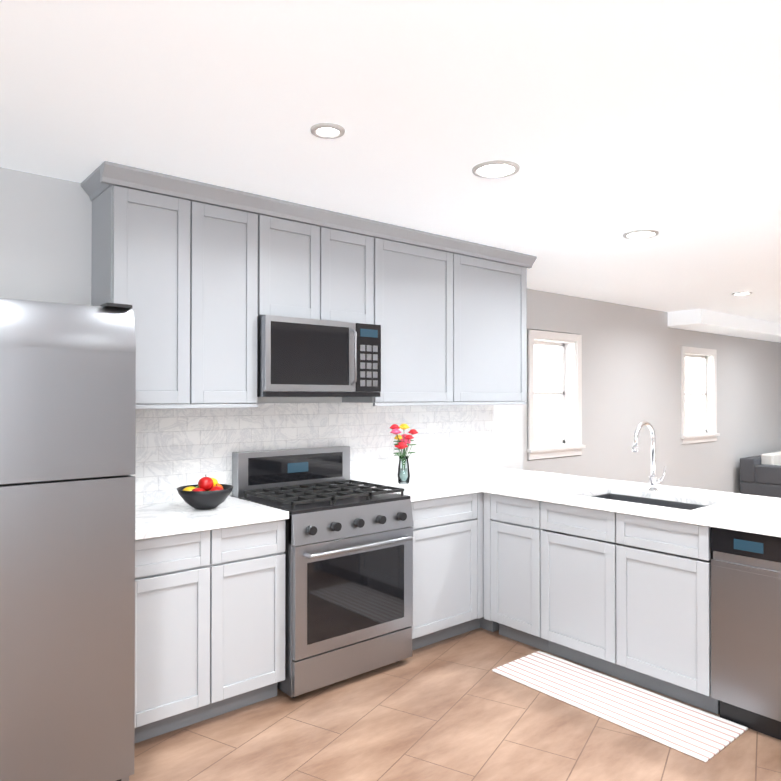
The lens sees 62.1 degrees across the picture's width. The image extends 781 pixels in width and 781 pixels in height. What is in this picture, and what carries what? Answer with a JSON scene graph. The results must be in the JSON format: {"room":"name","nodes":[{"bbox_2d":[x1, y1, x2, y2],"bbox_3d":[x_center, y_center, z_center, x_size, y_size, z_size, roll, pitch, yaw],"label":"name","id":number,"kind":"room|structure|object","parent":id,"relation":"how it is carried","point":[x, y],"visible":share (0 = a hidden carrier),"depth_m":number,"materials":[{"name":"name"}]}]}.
{"room":"kitchen","nodes":[
{"label":"kitchen","id":0,"kind":"room"},
{"bbox_2d":[0,167,780,496],"bbox_3d":[1.849,0.276,6.357,14.100,2.480,0.750,0,-1,-40],"label":"wall","id":1,"kind":"structure","parent":0,"point":[630,369],"depth_m":7.04,"materials":[{"name":"paint"}]},
{"bbox_2d":[89,162,208,408],"bbox_3d":[-1.174,-0.463,3.137,0.424,1.060,0.332,0,-1,-40],"label":"upper cabinet","id":2,"kind":"object","parent":1,"relation":"attached to","point":[199,277],"depth_m":3.02,"materials":[{"name":"grey wood"}]},
{"bbox_2d":[209,185,272,407],"bbox_3d":[-0.922,-0.461,3.347,0.490,1.060,0.332,0,-1,-40],"label":"upper cabinet","id":3,"kind":"object","parent":1,"relation":"attached to","point":[240,222],"depth_m":3.26,"materials":[{"name":"grey wood"}]},
{"bbox_2d":[273,198,332,320],"bbox_3d":[-0.613,-0.687,3.607,0.442,0.604,0.332,0,-1,-40],"label":"upper cabinet","id":4,"kind":"object","parent":1,"relation":"attached to","point":[302,234],"depth_m":3.51,"materials":[{"name":"grey wood"}]},
{"bbox_2d":[257,315,380,396],"bbox_3d":[-0.458,-0.172,3.661,0.752,0.417,0.438,0,-1,-40],"label":"over-the-range microwave","id":5,"kind":"object","parent":4,"relation":"attached to","point":[301,357],"visible":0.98,"depth_m":3.48,"materials":[{"name":"silver metal"}]},
{"bbox_2d":[132,402,493,505],"bbox_3d":[-0.344,0.330,4.031,2.946,0.508,0.009,0,-1,-40],"label":"backsplash","id":6,"kind":"structure","parent":1,"relation":"attached to","point":[176,449],"depth_m":3.89,"materials":[{"name":"tile"}]},
{"bbox_2d":[333,211,376,324],"bbox_3d":[-0.372,-0.685,3.808,0.442,0.604,0.332,0,-1,-40],"label":"upper cabinet","id":7,"kind":"object","parent":1,"relation":"attached to","point":[354,238],"depth_m":3.73,"materials":[{"name":"grey wood"}]},
{"bbox_2d":[342,221,464,404],"bbox_3d":[0.053,-0.454,4.159,0.790,1.060,0.332,0,-1,-40],"label":"upper cabinet","id":8,"kind":"object","parent":1,"relation":"attached to","point":[421,275],"depth_m":4.06,"materials":[{"name":"grey wood"}]},
{"bbox_2d":[465,241,528,404],"bbox_3d":[0.574,-0.450,4.594,0.824,1.060,0.332,0,-1,-40],"label":"upper cabinet","id":9,"kind":"object","parent":1,"relation":"attached to","point":[495,279],"depth_m":4.51,"materials":[{"name":"grey wood"}]},
{"bbox_2d":[527,329,585,459],"bbox_3d":[1.587,0.042,6.447,0.890,1.230,0.220,0,-1,-40],"label":"window","id":10,"kind":"structure","parent":1,"relation":"in","point":[569,442],"depth_m":6.62,"materials":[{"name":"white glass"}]},
{"bbox_2d":[681,346,719,443],"bbox_3d":[4.002,0.061,8.492,1.000,1.230,0.170,0,-1,-40],"label":"window","id":11,"kind":"structure","parent":1,"relation":"in","point":[708,433],"depth_m":8.71,"materials":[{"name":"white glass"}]},
{"bbox_2d":[0,0,780,323],"bbox_3d":[3.801,-1.036,4.026,14.300,0.100,6.850,0,-1,-40],"label":"ceiling","id":12,"kind":"structure","parent":0,"point":[604,124],"depth_m":2.37,"materials":[{"name":"paint"}]},
{"bbox_2d":[310,123,344,138],"bbox_3d":[-0.241,-0.994,2.487,0.134,0.011,0.134,0,-1,-40],"label":"recessed light","id":13,"kind":"object","parent":12,"relation":"in","point":[327,130],"visible":0.98,"depth_m":2.48,"materials":[{"name":"grey plastic"}]},
{"bbox_2d":[472,160,519,178],"bbox_3d":[0.472,-0.990,2.912,0.214,0.011,0.214,0,-1,-40],"label":"recessed light","id":14,"kind":"object","parent":12,"relation":"in","point":[495,169],"visible":1,"depth_m":2.91,"materials":[{"name":"grey plastic"}]},
{"bbox_2d":[623,230,658,238],"bbox_3d":[1.572,-0.979,4.075,0.214,0.011,0.214,0,-1,-40],"label":"recessed light","id":15,"kind":"object","parent":12,"relation":"in","point":[640,234],"visible":0.94,"depth_m":4.08,"materials":[{"name":"grey plastic"}]},
{"bbox_2d":[731,292,751,295],"bbox_3d":[3.475,-0.957,6.416,0.184,0.011,0.184,0,-1,-40],"label":"recessed light","id":16,"kind":"object","parent":12,"relation":"in","point":[741,293],"visible":1,"depth_m":6.41,"materials":[{"name":"grey plastic"}]},
{"bbox_2d":[129,628,780,780],"bbox_3d":[3.801,1.544,4.002,14.300,0.100,6.850,0,-1,-40],"label":"floor","id":17,"kind":"structure","parent":0,"point":[455,708],"depth_m":2.75,"materials":[{"name":"tile"}]},
{"bbox_2d":[0,298,135,780],"bbox_3d":[-1.515,0.583,2.361,0.900,1.792,0.879,0,-1,-40],"label":"fridge","id":18,"kind":"object","parent":17,"relation":"on","point":[67,516],"visible":1,"depth_m":2.21,"materials":[{"name":"silver metal"}]},
{"bbox_2d":[134,527,229,743],"bbox_3d":[-1.111,1.048,2.990,0.439,0.874,0.616,0,-1,-40],"label":"base cabinet","id":19,"kind":"object","parent":17,"relation":"on","point":[209,624],"depth_m":2.78,"materials":[{"name":"grey wood"}]},
{"bbox_2d":[135,496,288,539],"bbox_3d":[-0.980,0.593,3.086,0.763,0.035,0.642,0,-1,-40],"label":"countertop","id":20,"kind":"structure","parent":19,"relation":"on","point":[176,517],"depth_m":2.98,"materials":[{"name":"stone"}]},
{"bbox_2d":[177,475,233,509],"bbox_3d":[-0.908,0.494,3.180,0.270,0.163,0.270,0,-1,-40],"label":"fruit bowl","id":21,"kind":"object","parent":20,"relation":"on","point":[205,493],"visible":1,"depth_m":3.11,"materials":[{"name":"grey ceramic"}]},
{"bbox_2d":[226,519,284,712],"bbox_3d":[-0.864,1.050,3.195,0.439,0.874,0.616,0,-1,-40],"label":"base cabinet","id":22,"kind":"object","parent":17,"relation":"on","point":[257,556],"depth_m":3.01,"materials":[{"name":"grey wood"}]},
{"bbox_2d":[232,446,413,697],"bbox_3d":[-0.354,0.915,3.527,0.752,1.150,0.708,0,-1,-40],"label":"range","id":23,"kind":"object","parent":17,"relation":"on","point":[348,552],"visible":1,"depth_m":3.32,"materials":[{"name":"silver metal"}]},
{"bbox_2d":[411,493,477,649],"bbox_3d":[0.135,1.057,4.027,0.626,0.874,0.616,0,-1,-40],"label":"base cabinet","id":24,"kind":"object","parent":17,"relation":"on","point":[445,529],"depth_m":3.79,"materials":[{"name":"grey wood"}]},
{"bbox_2d":[364,475,482,501],"bbox_3d":[0.123,0.602,4.003,0.571,0.035,0.647,0,-1,-40],"label":"countertop","id":25,"kind":"structure","parent":24,"relation":"on","point":[422,487],"depth_m":3.94,"materials":[{"name":"stone"}]},
{"bbox_2d":[390,424,417,483],"bbox_3d":[0.082,0.396,4.085,0.246,0.376,0.127,0,-1,-40],"label":"flower vase","id":26,"kind":"object","parent":25,"relation":"on","point":[403,474],"visible":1,"depth_m":4.06,"materials":[{"name":"clear glass"}]},
{"bbox_2d":[478,492,489,630],"bbox_3d":[0.617,1.061,4.383,0.670,0.874,0.686,0,-1,-40],"label":"base cabinet","id":27,"kind":"object","parent":17,"relation":"on","point":[483,498],"depth_m":3.96,"materials":[{"name":"grey wood"}]},
{"bbox_2d":[430,467,780,558],"bbox_3d":[1.341,0.701,3.708,0.907,0.239,2.657,0,-1,-40],"label":"countertop","id":28,"kind":"structure","parent":27,"relation":"on","point":[756,514],"depth_m":3.58,"materials":[{"name":"stone"}]},
{"bbox_2d":[632,421,665,490],"bbox_3d":[1.466,0.378,3.686,0.243,0.406,0.099,0,-1,-40],"label":"faucet","id":29,"kind":"object","parent":28,"relation":"on","point":[653,480],"visible":1,"depth_m":3.74,"materials":[{"name":"silver metal"}]},
{"bbox_2d":[490,493,613,652],"bbox_3d":[0.969,1.057,3.984,0.640,0.874,0.479,0,-1,-40],"label":"base cabinet","id":30,"kind":"object","parent":17,"relation":"on","point":[522,531],"depth_m":3.72,"materials":[{"name":"grey wood"}]},
{"bbox_2d":[550,528,669,674],"bbox_3d":[1.234,1.181,3.664,0.640,0.620,0.468,0,-1,-40],"label":"base cabinet","id":31,"kind":"object","parent":17,"relation":"on","point":[579,569],"depth_m":3.43,"materials":[{"name":"grey wood"}]},
{"bbox_2d":[492,651,747,761],"bbox_3d":[1.051,1.480,3.136,0.405,0.010,1.120,0,-1,-40],"label":"rug","id":32,"kind":"object","parent":17,"relation":"on","point":[701,735],"visible":0.98,"depth_m":3.04,"materials":[{"name":"white fabric"}]},
{"bbox_2d":[610,540,719,713],"bbox_3d":[1.534,1.178,3.305,0.640,0.620,0.468,0,-1,-40],"label":"base cabinet","id":33,"kind":"object","parent":17,"relation":"on","point":[660,603],"depth_m":3.09,"materials":[{"name":"grey wood"}]},
{"bbox_2d":[711,527,780,739],"bbox_3d":[1.869,1.048,2.884,0.626,0.871,0.594,0,-1,-40],"label":"dishwasher","id":34,"kind":"object","parent":17,"relation":"on","point":[746,629],"visible":0.81,"depth_m":2.80,"materials":[{"name":"silver metal"}]},
{"bbox_2d":[740,451,780,497],"bbox_3d":[5.943,1.214,9.323,2.000,0.660,0.960,0,-1,-40],"label":"sofa","id":35,"kind":"object","parent":17,"relation":"on","point":[760,475],"visible":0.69,"depth_m":8.91,"materials":[{"name":"grey fabric"}]},
{"bbox_2d":[668,309,780,342],"bbox_3d":[5.368,-0.851,9.299,4.940,0.170,0.449,0,-1,-40],"label":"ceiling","id":36,"kind":"structure","parent":0,"point":[704,320],"depth_m":8.13,"materials":[{"name":"paint"}]},
{"label":"outside","id":37,"kind":"structure","parent":0,"visible":0},
{"bbox_2d":[534,345,701,441],"bbox_3d":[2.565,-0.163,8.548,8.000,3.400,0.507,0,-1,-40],"label":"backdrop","id":38,"kind":"structure","parent":37,"point":[693,421],"depth_m":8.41,"materials":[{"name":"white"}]}
]}

